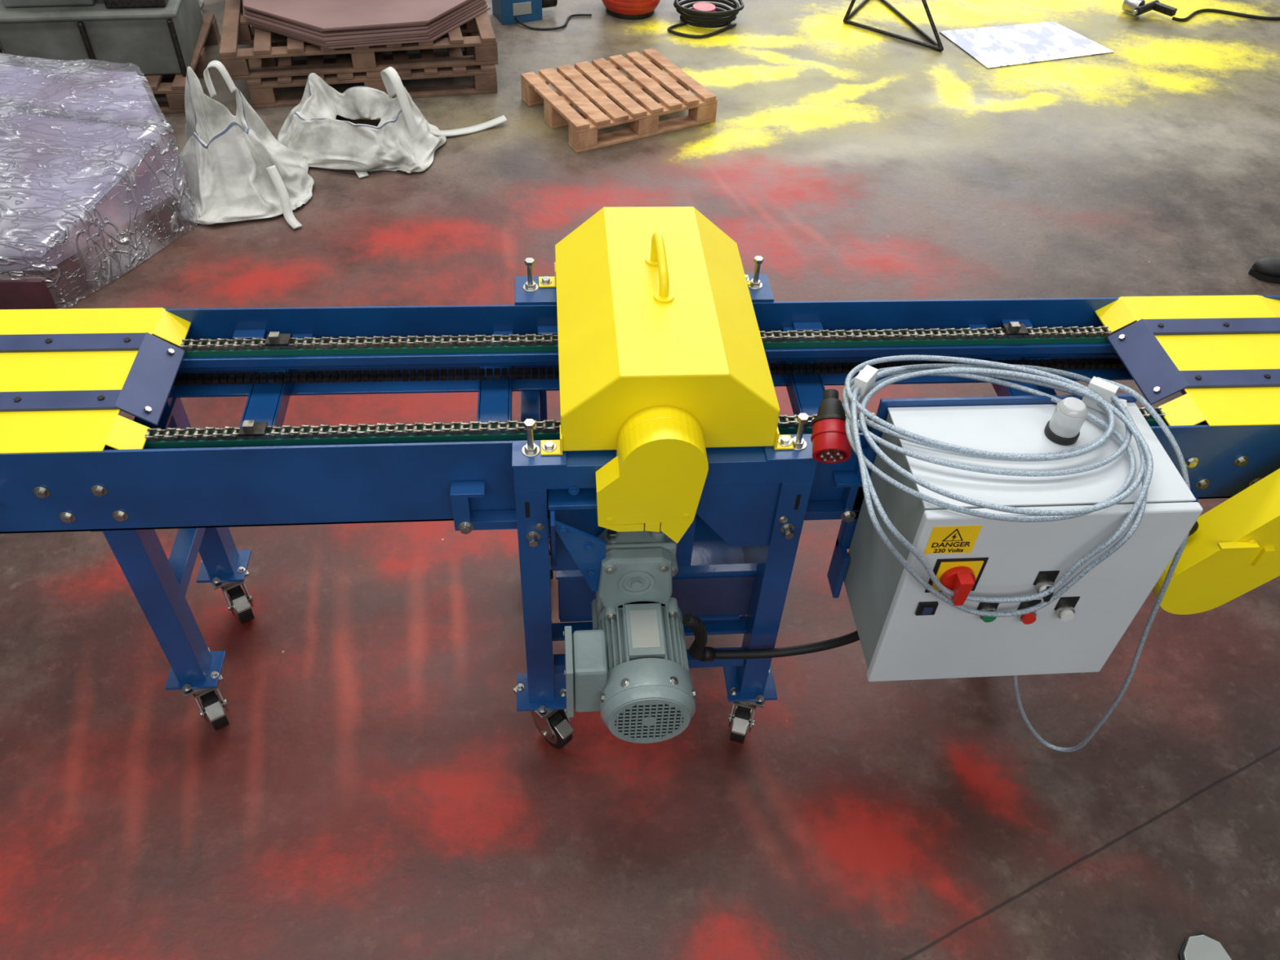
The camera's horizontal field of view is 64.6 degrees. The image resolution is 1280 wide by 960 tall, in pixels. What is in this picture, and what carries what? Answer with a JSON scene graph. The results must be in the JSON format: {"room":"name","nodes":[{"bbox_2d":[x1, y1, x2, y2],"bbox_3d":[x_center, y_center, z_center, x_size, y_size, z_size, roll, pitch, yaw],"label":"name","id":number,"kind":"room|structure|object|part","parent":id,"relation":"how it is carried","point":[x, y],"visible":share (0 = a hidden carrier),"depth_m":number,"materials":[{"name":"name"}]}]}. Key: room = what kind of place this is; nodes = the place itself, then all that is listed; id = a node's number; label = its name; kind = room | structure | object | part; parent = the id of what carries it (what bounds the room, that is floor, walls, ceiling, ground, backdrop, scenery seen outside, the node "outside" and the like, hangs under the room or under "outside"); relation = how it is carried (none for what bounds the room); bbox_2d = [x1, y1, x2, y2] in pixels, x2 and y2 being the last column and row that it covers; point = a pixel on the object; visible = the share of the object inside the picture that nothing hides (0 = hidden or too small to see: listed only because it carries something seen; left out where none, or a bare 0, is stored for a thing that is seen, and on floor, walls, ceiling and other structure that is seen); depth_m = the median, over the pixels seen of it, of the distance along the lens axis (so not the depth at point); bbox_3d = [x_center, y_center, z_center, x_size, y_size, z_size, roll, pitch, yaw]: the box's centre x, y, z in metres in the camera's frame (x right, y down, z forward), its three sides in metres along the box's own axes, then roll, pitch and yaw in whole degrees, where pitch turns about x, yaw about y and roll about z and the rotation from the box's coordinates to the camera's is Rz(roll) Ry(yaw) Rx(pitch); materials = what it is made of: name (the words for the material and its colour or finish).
{"room":"factory workshop","nodes":[
{"label":"factory workshop","id":0,"kind":"room"},
{"bbox_2d":[0,0,1279,959],"bbox_3d":[-0.467,-2.091,4.982,18.000,0.001,18.000,-1,46,-5],"label":"floor","id":1,"kind":"structure","parent":0,"point":[375,786],"depth_m":2.47,"materials":[{"name":"paint"}]},
{"bbox_2d":[0,53,194,309],"bbox_3d":[-2.373,-1.098,3.584,1.499,0.443,1.126,-1,46,-5],"label":"bundle","id":2,"kind":"object","parent":1,"relation":"on","point":[91,180],"visible":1,"depth_m":3.49,"materials":[{"name":"purple"}]},
{"bbox_2d":[2,13,220,113],"bbox_3d":[-2.417,-1.896,4.595,0.850,0.120,0.800,-4,46,-8],"label":"wooden pallet","id":3,"kind":"object","parent":1,"relation":"on","point":[209,33],"visible":0.17,"depth_m":4.43,"materials":[{"name":"brown wood"}]},
{"bbox_2d":[0,0,203,75],"bbox_3d":[-2.357,-2.074,4.417,0.742,0.385,0.645,-6,46,-9],"label":"crate","id":4,"kind":"object","parent":3,"relation":"on","point":[141,37],"visible":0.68,"depth_m":4.23,"materials":[{"name":"metal"}]},
{"bbox_2d":[177,60,311,229],"bbox_3d":[-1.562,-1.313,3.836,0.566,0.448,0.640,-1,46,-5],"label":"bag","id":5,"kind":"object","parent":1,"relation":"on","point":[232,169],"visible":0.96,"depth_m":3.83,"materials":[{"name":"white fabric"}]},
{"bbox_2d":[247,26,497,108],"bbox_3d":[-1.274,-2.040,4.802,1.080,0.120,0.820,-8,46,-11],"label":"wooden pallet","id":6,"kind":"object","parent":1,"relation":"on","point":[262,91],"visible":0.38,"depth_m":4.57,"materials":[{"name":"brown wood"}]},
{"bbox_2d":[219,0,497,79],"bbox_3d":[-1.310,-2.138,4.727,1.180,0.120,0.820,-8,46,-11],"label":"wooden pallet","id":7,"kind":"object","parent":6,"relation":"on","point":[236,30],"visible":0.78,"depth_m":4.47,"materials":[{"name":"brown wood"}]},
{"bbox_2d":[242,0,490,48],"bbox_3d":[-1.290,-2.294,4.730,1.090,0.095,1.101,23,48,18],"label":"boards","id":8,"kind":"object","parent":7,"relation":"on","point":[326,24],"visible":1,"depth_m":4.41,"materials":[{"name":"wood"}]},
{"bbox_2d":[271,66,506,178],"bbox_3d":[-1.050,-1.526,4.180,0.977,0.295,0.581,-1,46,-5],"label":"bag","id":9,"kind":"object","parent":1,"relation":"on","point":[405,135],"visible":0.97,"depth_m":4.14,"materials":[{"name":"white fabric"}]},
{"bbox_2d":[491,0,591,30],"bbox_3d":[-0.506,-2.473,5.223,0.519,0.190,0.291,-1,46,-5],"label":"power tool","id":10,"kind":"object","parent":1,"relation":"on","point":[506,11],"visible":1,"depth_m":5.21,"materials":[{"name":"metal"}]},
{"bbox_2d":[520,48,717,152],"bbox_3d":[-0.098,-1.721,4.554,0.700,0.120,0.560,-20,50,-22],"label":"wooden pallet","id":11,"kind":"object","parent":1,"relation":"on","point":[612,96],"visible":1,"depth_m":4.47,"materials":[{"name":"brown wood"}]},
{"bbox_2d":[601,0,660,19],"bbox_3d":[-0.040,-2.737,5.200,0.325,0.630,0.325,-1,46,-5],"label":"bucket","id":12,"kind":"object","parent":1,"relation":"on","point":[621,9],"visible":1,"depth_m":5.29,"materials":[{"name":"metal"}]},
{"bbox_2d":[0,255,1279,749],"bbox_3d":[-0.077,0.058,2.162,3.399,1.034,0.674,-1,46,-5],"label":"conveyor","id":13,"kind":"object","parent":1,"relation":"on","point":[69,461],"depth_m":1.94,"materials":[{"name":"blue metal"}]},
{"bbox_2d":[563,525,696,743],"bbox_3d":[-0.024,0.285,1.878,0.238,0.305,0.306,-1,46,-5],"label":"motor","id":14,"kind":"object","parent":13,"relation":"attached to","point":[632,668],"visible":0.98,"depth_m":1.84,"materials":[{"name":"metal"}]},
{"bbox_3d":[-0.112,0.359,1.871,0.057,0.163,0.103,-1,46,-5],"label":"terminal box lid","id":15,"kind":"part","parent":14,"relation":"part of","materials":[{"name":"metal"}]},
{"bbox_3d":[0.005,0.322,1.927,0.168,0.168,0.168,-1,46,-5],"label":"motor","id":16,"kind":"part","parent":14,"relation":"part of","materials":[{"name":"metal"}]},
{"bbox_3d":[0.038,-0.291,2.023,2.153,0.028,0.032,-1,46,-5],"label":"drive chain","id":17,"kind":"part","parent":13,"relation":"part of","materials":[{"name":"metal"}]},
{"bbox_3d":[0.039,-0.225,2.090,2.153,0.012,0.022,-1,46,-5],"label":"return chain","id":18,"kind":"part","parent":13,"relation":"part of","materials":[{"name":"metal"}]},
{"bbox_3d":[0.016,-0.002,1.733,0.184,0.260,0.082,-1,46,-5],"label":"yellow belt guard","id":19,"kind":"part","parent":13,"relation":"part of","materials":[{"name":"yellow metal"}]},
{"bbox_3d":[0.058,-0.109,1.845,2.153,0.028,0.032,-1,46,-5],"label":"drive chain","id":20,"kind":"part","parent":13,"relation":"part of","materials":[{"name":"metal"}]},
{"bbox_3d":[0.012,0.046,2.179,0.754,1.034,0.647,-1,46,-5],"label":"saw frame","id":21,"kind":"part","parent":13,"relation":"part of","materials":[{"name":"blue paint"}]},
{"bbox_2d":[538,206,793,455],"bbox_3d":[0.034,-0.317,1.840,0.437,0.235,0.527,-1,46,-5],"label":"hood","id":22,"kind":"object","parent":13,"relation":"on","point":[655,308],"visible":1,"depth_m":1.74,"materials":[{"name":"paint"}]},
{"bbox_3d":[0.036,-0.383,1.791,0.036,0.072,0.150,-4,46,-7],"label":"handle","id":23,"kind":"part","parent":22,"relation":"part of","materials":[{"name":"yellow paint"}]},
{"bbox_2d":[810,388,851,463],"bbox_3d":[0.322,-0.086,1.719,0.072,0.087,0.127,-1,46,-5],"label":"plug","id":24,"kind":"object","parent":13,"relation":"attached to","point":[828,438],"visible":0.94,"depth_m":1.69,"materials":[{"name":"plastic"}]},
{"bbox_2d":[826,393,1203,681],"bbox_3d":[0.634,0.111,1.788,0.456,0.550,0.323,-1,46,-5],"label":"control box","id":25,"kind":"object","parent":13,"relation":"attached to","point":[906,632],"visible":0.91,"depth_m":1.68,"materials":[{"name":"white metal"}]},
{"bbox_2d":[682,613,859,661],"bbox_3d":[0.273,0.309,2.009,0.401,0.231,0.086,-1,46,-5],"label":"conduit","id":26,"kind":"object","parent":25,"relation":"attached to","point":[698,650],"visible":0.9,"depth_m":2.07,"materials":[{"name":"rubber"}]},
{"bbox_2d":[841,355,1190,751],"bbox_3d":[0.655,0.242,1.981,0.693,0.971,0.401,-1,46,-5],"label":"power cable","id":27,"kind":"object","parent":25,"relation":"hanging from","point":[1100,395],"visible":0.97,"depth_m":1.64,"materials":[{"name":"white plastic"}]},
{"bbox_3d":[0.648,0.203,1.722,0.444,0.448,0.019,-1,46,-5],"label":"door","id":28,"kind":"part","parent":25,"relation":"part of","materials":[{"name":"white metal"}]},
{"bbox_2d":[1044,397,1088,445],"bbox_3d":[0.701,-0.099,1.660,0.054,0.068,0.054,-1,46,-5],"label":"lamp","id":29,"kind":"object","parent":25,"relation":"on","point":[1064,428],"depth_m":1.65,"materials":[{"name":"white plastic"}]},
{"bbox_3d":[1.228,0.051,1.919,0.480,0.505,0.146,-1,46,-5],"label":"yellow drive guard","id":30,"kind":"part","parent":13,"relation":"part of","materials":[{"name":"yellow metal"}]},
{"bbox_2d":[666,0,744,38],"bbox_3d":[0.338,-2.449,5.307,0.410,0.104,0.417,-1,46,-5],"label":"hose","id":31,"kind":"object","parent":1,"relation":"on","point":[703,15],"visible":1,"depth_m":5.27,"materials":[{"name":"rubber"}]},
{"bbox_2d":[843,0,943,51],"bbox_3d":[1.283,-2.629,5.238,0.361,0.528,0.803,-11,47,-13],"label":"stand","id":32,"kind":"object","parent":1,"relation":"on","point":[938,46],"visible":1,"depth_m":5.32,"materials":[{"name":"black metal"}]},
{"bbox_2d":[939,22,1114,68],"bbox_3d":[2.035,-2.306,5.330,0.779,0.004,0.466,-12,47,-15],"label":"sheet","id":33,"kind":"object","parent":1,"relation":"on","point":[996,46],"visible":1,"depth_m":5.31,"materials":[{"name":"white paper"}]},
{"bbox_2d":[1121,0,1279,22],"bbox_3d":[3.389,-2.652,5.694,1.378,0.084,0.186,-2,46,-5],"label":"power tool","id":34,"kind":"object","parent":1,"relation":"on","point":[1137,7],"visible":1,"depth_m":5.63,"materials":[{"name":"metal"}]},
{"bbox_2d":[1177,931,1231,959],"bbox_3d":[1.123,1.071,1.946,0.112,0.018,0.405,8,46,5],"label":"plate","id":35,"kind":"object","parent":1,"relation":"on","point":[1197,946],"visible":1,"depth_m":2.05,"materials":[{"name":"grey"}]},
{"bbox_2d":[1248,257,1279,283],"bbox_3d":[2.466,-0.809,3.811,0.300,0.105,0.108,6,45,2],"label":"shoe","id":36,"kind":"object","parent":1,"relation":"on","point":[1268,268],"visible":1,"depth_m":3.81,"materials":[{"name":"black leather"}]}
]}

